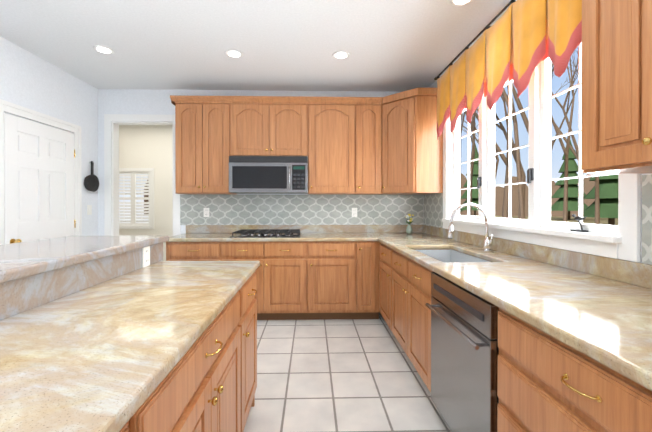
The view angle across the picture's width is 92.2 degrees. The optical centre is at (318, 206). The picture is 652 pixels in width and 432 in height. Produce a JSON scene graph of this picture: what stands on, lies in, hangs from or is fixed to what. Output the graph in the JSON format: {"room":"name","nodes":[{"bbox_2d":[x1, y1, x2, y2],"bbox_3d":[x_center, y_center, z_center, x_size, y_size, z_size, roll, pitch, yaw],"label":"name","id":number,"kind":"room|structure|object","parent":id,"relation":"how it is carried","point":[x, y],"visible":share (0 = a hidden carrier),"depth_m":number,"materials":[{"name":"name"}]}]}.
{"room":"kitchen","nodes":[
{"label":"kitchen","id":0,"kind":"room"},
{"bbox_2d":[0,36,97,235],"bbox_3d":[-2.740,-0.095,1.026,0.120,2.700,6.000,0,0,-1],"label":"wall","id":1,"kind":"structure","parent":0,"point":[29,80],"depth_m":3.28,"materials":[{"name":"grey paint"}]},
{"bbox_2d":[4,113,75,243],"bbox_3d":[-2.678,0.219,3.085,0.096,2.040,0.799,0,0,-1],"label":"door","id":2,"kind":"structure","parent":1,"relation":"in","point":[38,181],"depth_m":3.01,"materials":[{"name":"white wood"}]},
{"bbox_2d":[0,99,81,244],"bbox_3d":[-2.707,0.172,3.079,0.042,2.150,0.980,0,0,-1],"label":"door frame","id":3,"kind":"structure","parent":1,"relation":"attached to","point":[23,112],"depth_m":3.13,"materials":[{"name":"white wood"}]},
{"bbox_2d":[87,205,91,214],"bbox_3d":[-2.738,0.044,3.748,0.012,0.115,0.070,0,0,-1],"label":"switch plate","id":4,"kind":"object","parent":1,"relation":"attached to","point":[89,209],"visible":1,"depth_m":3.74,"materials":[{"name":"white plastic"}]},
{"bbox_2d":[84,161,98,191],"bbox_3d":[-2.715,-0.355,3.747,0.050,0.368,0.210,0,0,-1],"label":"pan","id":5,"kind":"object","parent":1,"relation":"hanging from","point":[91,182],"visible":1,"depth_m":3.75,"materials":[{"name":"black metal"}]},
{"bbox_2d":[0,0,510,91],"bbox_3d":[-0.636,-1.495,1.070,4.330,0.100,6.000,0,0,-1],"label":"ceiling","id":6,"kind":"structure","parent":0,"point":[387,45],"depth_m":2.73,"materials":[{"name":"white paint"}]},
{"bbox_2d":[93,45,114,53],"bbox_3d":[-1.994,-1.448,2.909,0.170,0.007,0.170,0,0,-1],"label":"recessed light","id":7,"kind":"object","parent":6,"relation":"in","point":[103,49],"visible":1,"depth_m":2.89,"materials":[{"name":"white plastic"}]},
{"bbox_2d":[225,49,242,57],"bbox_3d":[-0.805,-1.449,2.986,0.170,0.007,0.170,0,0,-1],"label":"recessed light","id":8,"kind":"object","parent":6,"relation":"in","point":[233,53],"visible":1,"depth_m":2.97,"materials":[{"name":"white plastic"}]},
{"bbox_2d":[332,51,349,58],"bbox_3d":[0.214,-1.449,3.010,0.170,0.007,0.170,0,0,-1],"label":"recessed light","id":9,"kind":"object","parent":6,"relation":"in","point":[341,54],"visible":1,"depth_m":2.99,"materials":[{"name":"white plastic"}]},
{"bbox_2d":[450,0,472,5],"bbox_3d":[1.004,-1.445,2.188,0.170,0.007,0.170,0,0,-1],"label":"recessed light","id":10,"kind":"object","parent":6,"relation":"in","point":[458,2],"visible":1,"depth_m":2.22,"materials":[{"name":"white plastic"}]},
{"bbox_2d":[98,89,423,260],"bbox_3d":[-1.877,-0.212,5.207,6.620,2.900,2.560,0,0,-1],"label":"wall","id":11,"kind":"structure","parent":0,"point":[131,101],"depth_m":3.99,"materials":[{"name":"grey paint"}]},
{"bbox_2d":[119,168,153,228],"bbox_3d":[-3.754,-0.156,6.328,0.860,1.220,0.088,0,0,-1],"label":"window shutters","id":12,"kind":"object","parent":11,"relation":"attached to","point":[133,175],"visible":0.77,"depth_m":6.34,"materials":[{"name":"white wood"}]},
{"bbox_2d":[104,114,180,235],"bbox_3d":[-2.199,0.051,3.971,0.930,2.385,0.138,0,0,-1],"label":"trim","id":13,"kind":"structure","parent":11,"relation":"attached to","point":[111,175],"depth_m":3.91,"materials":[{"name":"white wood"}]},
{"bbox_2d":[174,99,237,194],"bbox_3d":[-1.304,-0.677,3.771,0.710,1.062,0.329,0,0,-1],"label":"upper cabinet","id":14,"kind":"object","parent":11,"relation":"attached to","point":[206,130],"depth_m":3.61,"materials":[{"name":"brown wood"}]},
{"bbox_2d":[238,99,309,158],"bbox_3d":[-0.576,-0.891,3.787,0.898,0.634,0.329,0,0,-1],"label":"upper cabinet","id":15,"kind":"object","parent":11,"relation":"attached to","point":[266,127],"depth_m":3.63,"materials":[{"name":"brown wood"}]},
{"bbox_2d":[229,156,307,193],"bbox_3d":[-0.576,-0.362,3.723,0.890,0.412,0.464,0,0,-1],"label":"microwave","id":16,"kind":"object","parent":15,"relation":"attached to","point":[268,174],"visible":1,"depth_m":3.53,"materials":[{"name":"silver metal"}]},
{"bbox_2d":[180,195,422,224],"bbox_3d":[-0.204,0.045,3.962,3.068,0.380,0.008,0,0,-1],"label":"tile backsplash","id":17,"kind":"structure","parent":11,"relation":"attached to","point":[299,209],"depth_m":3.96,"materials":[{"name":"grey tile"}]},
{"bbox_2d":[204,208,208,216],"bbox_3d":[-1.407,0.079,3.926,0.070,0.115,0.008,0,0,-1],"label":"electrical outlet","id":18,"kind":"object","parent":17,"relation":"attached to","point":[206,212],"visible":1,"depth_m":3.92,"materials":[{"name":"white plastic"}]},
{"bbox_2d":[352,208,356,216],"bbox_3d":[0.452,0.078,3.969,0.070,0.115,0.008,0,0,-1],"label":"electrical outlet","id":19,"kind":"object","parent":17,"relation":"attached to","point":[354,212],"visible":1,"depth_m":3.97,"materials":[{"name":"white plastic"}]},
{"bbox_2d":[308,99,345,194],"bbox_3d":[0.146,-0.678,3.805,0.699,1.062,0.329,0,0,-1],"label":"upper cabinet","id":20,"kind":"object","parent":11,"relation":"attached to","point":[327,161],"depth_m":3.64,"materials":[{"name":"brown wood"}]},
{"bbox_2d":[346,99,373,194],"bbox_3d":[0.567,-0.677,3.788,0.446,1.062,0.382,0,0,-1],"label":"upper cabinet","id":21,"kind":"object","parent":11,"relation":"attached to","point":[359,112],"depth_m":3.65,"materials":[{"name":"brown wood"}]},
{"bbox_2d":[374,87,442,194],"bbox_3d":[1.005,-0.704,3.683,0.684,1.115,0.614,0,0,-1],"label":"upper cabinet","id":22,"kind":"object","parent":11,"relation":"attached to","point":[389,145],"depth_m":3.43,"materials":[{"name":"brown wood"}]},
{"bbox_2d":[243,312,450,431],"bbox_3d":[-0.636,1.305,1.081,4.330,0.100,6.000,0,0,-1],"label":"floor","id":23,"kind":"structure","parent":0,"point":[349,375],"depth_m":2.22,"materials":[{"name":"tile"}]},
{"bbox_2d":[0,243,162,319],"bbox_3d":[-1.026,0.747,0.421,0.140,1.022,3.162,0,0,-1],"label":"backsplash","id":24,"kind":"structure","parent":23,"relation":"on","point":[18,296],"depth_m":1.20,"materials":[{"name":"beige stone"}]},
{"bbox_2d":[0,235,168,283],"bbox_3d":[-1.243,0.215,0.432,0.625,0.039,3.200,0,0,-1],"label":"bar","id":25,"kind":"object","parent":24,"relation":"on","point":[20,260],"visible":1,"depth_m":1.36,"materials":[{"name":"beige stone"}]},
{"bbox_2d":[142,246,149,266],"bbox_3d":[-0.983,0.285,1.789,0.008,0.115,0.070,0,0,-1],"label":"outlet","id":26,"kind":"object","parent":24,"relation":"attached to","point":[145,256],"visible":0.96,"depth_m":1.77,"materials":[{"name":"white plastic"}]},
{"bbox_2d":[119,376,166,431],"bbox_3d":[-0.654,0.825,0.149,0.625,0.868,1.052,0,0,-1],"label":"base cabinet","id":27,"kind":"object","parent":23,"relation":"on","point":[151,416],"depth_m":0.67,"materials":[{"name":"brown wood"}]},
{"bbox_2d":[0,261,259,431],"bbox_3d":[-0.654,0.369,0.417,0.639,0.038,3.140,0,0,-1],"label":"countertop","id":28,"kind":"structure","parent":27,"relation":"on","point":[106,356],"depth_m":0.80,"materials":[{"name":"beige stone"}]},
{"bbox_2d":[166,242,229,260],"bbox_3d":[-1.301,0.810,3.627,0.654,0.868,0.626,0,0,-1],"label":"base cabinet","id":29,"kind":"object","parent":23,"relation":"on","point":[175,251],"depth_m":3.32,"materials":[{"name":"brown wood"}]},
{"bbox_2d":[167,233,374,241],"bbox_3d":[-0.531,0.356,3.633,2.250,0.038,0.651,0,0,-1],"label":"countertop","id":30,"kind":"structure","parent":29,"relation":"on","point":[187,237],"depth_m":3.34,"materials":[{"name":"beige stone"}]},
{"bbox_2d":[230,229,301,236],"bbox_3d":[-0.591,0.311,3.644,0.768,0.049,0.498,0,0,-1],"label":"gas cooktop","id":31,"kind":"object","parent":30,"relation":"in","point":[268,233],"visible":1,"depth_m":3.51,"materials":[{"name":"black metal"}]},
{"bbox_2d":[167,281,246,431],"bbox_3d":[-0.675,0.821,1.048,0.625,0.868,1.052,0,0,-1],"label":"base cabinet","id":32,"kind":"object","parent":23,"relation":"on","point":[208,383],"depth_m":1.10,"materials":[{"name":"brown wood"}]},
{"bbox_2d":[247,271,256,417],"bbox_3d":[-0.690,0.818,1.694,0.625,0.868,0.544,0,0,-1],"label":"base cabinet","id":33,"kind":"object","parent":23,"relation":"on","point":[252,281],"depth_m":1.77,"materials":[{"name":"brown wood"}]},
{"bbox_2d":[230,241,313,319],"bbox_3d":[-0.590,0.810,3.644,1.072,0.868,0.626,0,0,-1],"label":"base cabinet","id":34,"kind":"object","parent":23,"relation":"on","point":[285,272],"depth_m":3.34,"materials":[{"name":"brown wood"}]},
{"bbox_2d":[314,241,361,319],"bbox_3d":[0.121,0.810,3.661,0.655,0.868,0.626,0,0,-1],"label":"base cabinet","id":35,"kind":"object","parent":23,"relation":"on","point":[321,280],"depth_m":3.35,"materials":[{"name":"brown wood"}]},
{"bbox_2d":[362,241,379,318],"bbox_3d":[0.485,0.810,3.669,0.344,0.868,0.626,0,0,-1],"label":"base cabinet","id":36,"kind":"object","parent":23,"relation":"on","point":[370,249],"depth_m":3.36,"materials":[{"name":"brown wood"}]},
{"bbox_2d":[379,243,386,322],"bbox_3d":[1.002,0.813,3.061,0.717,0.868,0.649,0,0,-1],"label":"base cabinet","id":37,"kind":"object","parent":23,"relation":"on","point":[382,248],"depth_m":3.13,"materials":[{"name":"brown wood"}]},
{"bbox_2d":[387,247,449,379],"bbox_3d":[1.018,0.815,2.379,0.717,0.868,1.021,0,0,-1],"label":"base cabinet","id":38,"kind":"object","parent":23,"relation":"on","point":[404,275],"depth_m":2.36,"materials":[{"name":"brown wood"}]},
{"bbox_2d":[423,267,432,392],"bbox_3d":[1.037,0.819,1.582,0.717,0.868,0.724,0,0,-1],"label":"base cabinet","id":39,"kind":"object","parent":23,"relation":"on","point":[427,295],"depth_m":1.95,"materials":[{"name":"brown wood"}]},
{"bbox_2d":[425,272,498,431],"bbox_3d":[0.951,0.819,1.551,0.656,0.868,0.620,0,0,-1],"label":"dishwasher","id":40,"kind":"object","parent":23,"relation":"on","point":[464,347],"visible":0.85,"depth_m":1.45,"materials":[{"name":"silver metal"}]},
{"bbox_2d":[497,308,651,431],"bbox_3d":[1.055,0.822,0.801,0.717,0.868,0.876,0,0,-1],"label":"base cabinet","id":41,"kind":"object","parent":23,"relation":"on","point":[546,382],"depth_m":0.92,"materials":[{"name":"brown wood"}]},
{"bbox_2d":[371,233,651,390],"bbox_3d":[1.029,0.365,1.440,0.741,0.038,5.108,0,0,-1],"label":"countertop","id":42,"kind":"structure","parent":41,"relation":"on","point":[606,322],"depth_m":1.19,"materials":[{"name":"beige stone"}]},
{"bbox_2d":[405,214,413,233],"bbox_3d":[1.100,0.213,3.799,0.112,0.244,0.145,0,0,-1],"label":"flower vase","id":43,"kind":"object","parent":42,"relation":"on","point":[409,230],"visible":1,"depth_m":3.77,"materials":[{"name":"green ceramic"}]},
{"bbox_2d":[186,225,651,288],"bbox_3d":[-0.102,0.296,1.414,3.003,0.100,5.108,0,0,-1],"label":"backsplash","id":44,"kind":"structure","parent":42,"relation":"on","point":[632,273],"depth_m":2.12,"materials":[{"name":"beige stone"}]},
{"bbox_2d":[417,249,489,261],"bbox_3d":[0.963,0.485,2.336,0.467,0.207,0.872,0,0,-1],"label":"sink basin","id":45,"kind":"object","parent":42,"relation":"in","point":[450,255],"visible":0.02,"depth_m":2.74,"materials":[{"name":"silver metal"}]},
{"bbox_2d":[448,203,492,251],"bbox_3d":[1.139,0.158,2.345,0.332,0.367,0.113,0,0,-1],"label":"faucet","id":46,"kind":"object","parent":42,"relation":"on","point":[487,244],"visible":1,"depth_m":2.36,"materials":[{"name":"silver metal"}]},
{"bbox_2d":[426,0,651,262],"bbox_3d":[1.470,-0.095,1.065,0.120,2.700,5.880,0,0,-1],"label":"wall","id":47,"kind":"structure","parent":0,"point":[433,84],"depth_m":2.39,"materials":[{"name":"grey paint"}]},
{"bbox_2d":[434,0,581,139],"bbox_3d":[1.280,-1.007,2.314,0.201,0.715,1.995,0,0,-1],"label":"valance curtain","id":48,"kind":"object","parent":47,"relation":"attached to","point":[522,38],"visible":0.94,"depth_m":2.06,"materials":[{"name":"yellow fabric"}]},
{"bbox_2d":[423,174,651,264],"bbox_3d":[1.396,0.055,1.444,0.008,0.380,5.100,0,0,-1],"label":"tile backsplash","id":49,"kind":"structure","parent":47,"relation":"attached to","point":[432,209],"depth_m":1.35,"materials":[{"name":"grey tile"}]},
{"bbox_2d":[442,42,640,261],"bbox_3d":[1.409,-0.422,2.372,0.180,1.326,2.020,0,0,-1],"label":"kitchen window","id":50,"kind":"structure","parent":47,"relation":"in","point":[621,240],"depth_m":2.03,"materials":[{"name":"white wood"}]},
{"bbox_2d":[570,214,587,231],"bbox_3d":[1.415,0.090,1.703,0.040,0.094,0.089,0,0,-1],"label":"window crank","id":51,"kind":"object","parent":50,"relation":"attached to","point":[578,218],"depth_m":1.69,"materials":[{"name":"grey metal"}]},
{"bbox_2d":[581,0,651,172],"bbox_3d":[1.246,-0.666,0.944,0.330,1.062,0.706,0,0,-1],"label":"upper cabinet","id":52,"kind":"object","parent":47,"relation":"attached to","point":[616,110],"visible":1,"depth_m":1.12,"materials":[{"name":"brown wood"}]},
{"label":"outside","id":53,"kind":"structure","parent":0,"visible":0},
{"bbox_2d":[144,173,594,216],"bbox_3d":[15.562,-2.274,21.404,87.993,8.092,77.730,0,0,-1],"label":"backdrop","id":54,"kind":"structure","parent":53,"point":[588,187],"depth_m":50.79,"materials":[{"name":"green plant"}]},
{"bbox_2d":[472,215,617,225],"bbox_3d":[45.216,1.703,25.979,88.490,0.100,130.000,0,0,-1],"label":"ground","id":55,"kind":"structure","parent":53,"point":[591,220],"depth_m":37.82,"materials":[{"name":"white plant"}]},
{"bbox_2d":[460,48,599,223],"bbox_3d":[7.801,-3.704,13.393,15.972,10.837,23.186,0,0,-1],"label":"trees","id":56,"kind":"object","parent":55,"relation":"on","point":[521,176],"visible":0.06,"depth_m":11.41,"materials":[{"name":"brown plant"}]},
{"bbox_2d":[460,140,617,224],"bbox_3d":[21.497,-3.160,29.014,19.850,9.600,27.072,0,0,-1],"label":"evergreen trees","id":57,"kind":"object","parent":55,"relation":"on","point":[608,191],"visible":0.29,"depth_m":35.31,"materials":[{"name":"green plant"}]}
]}

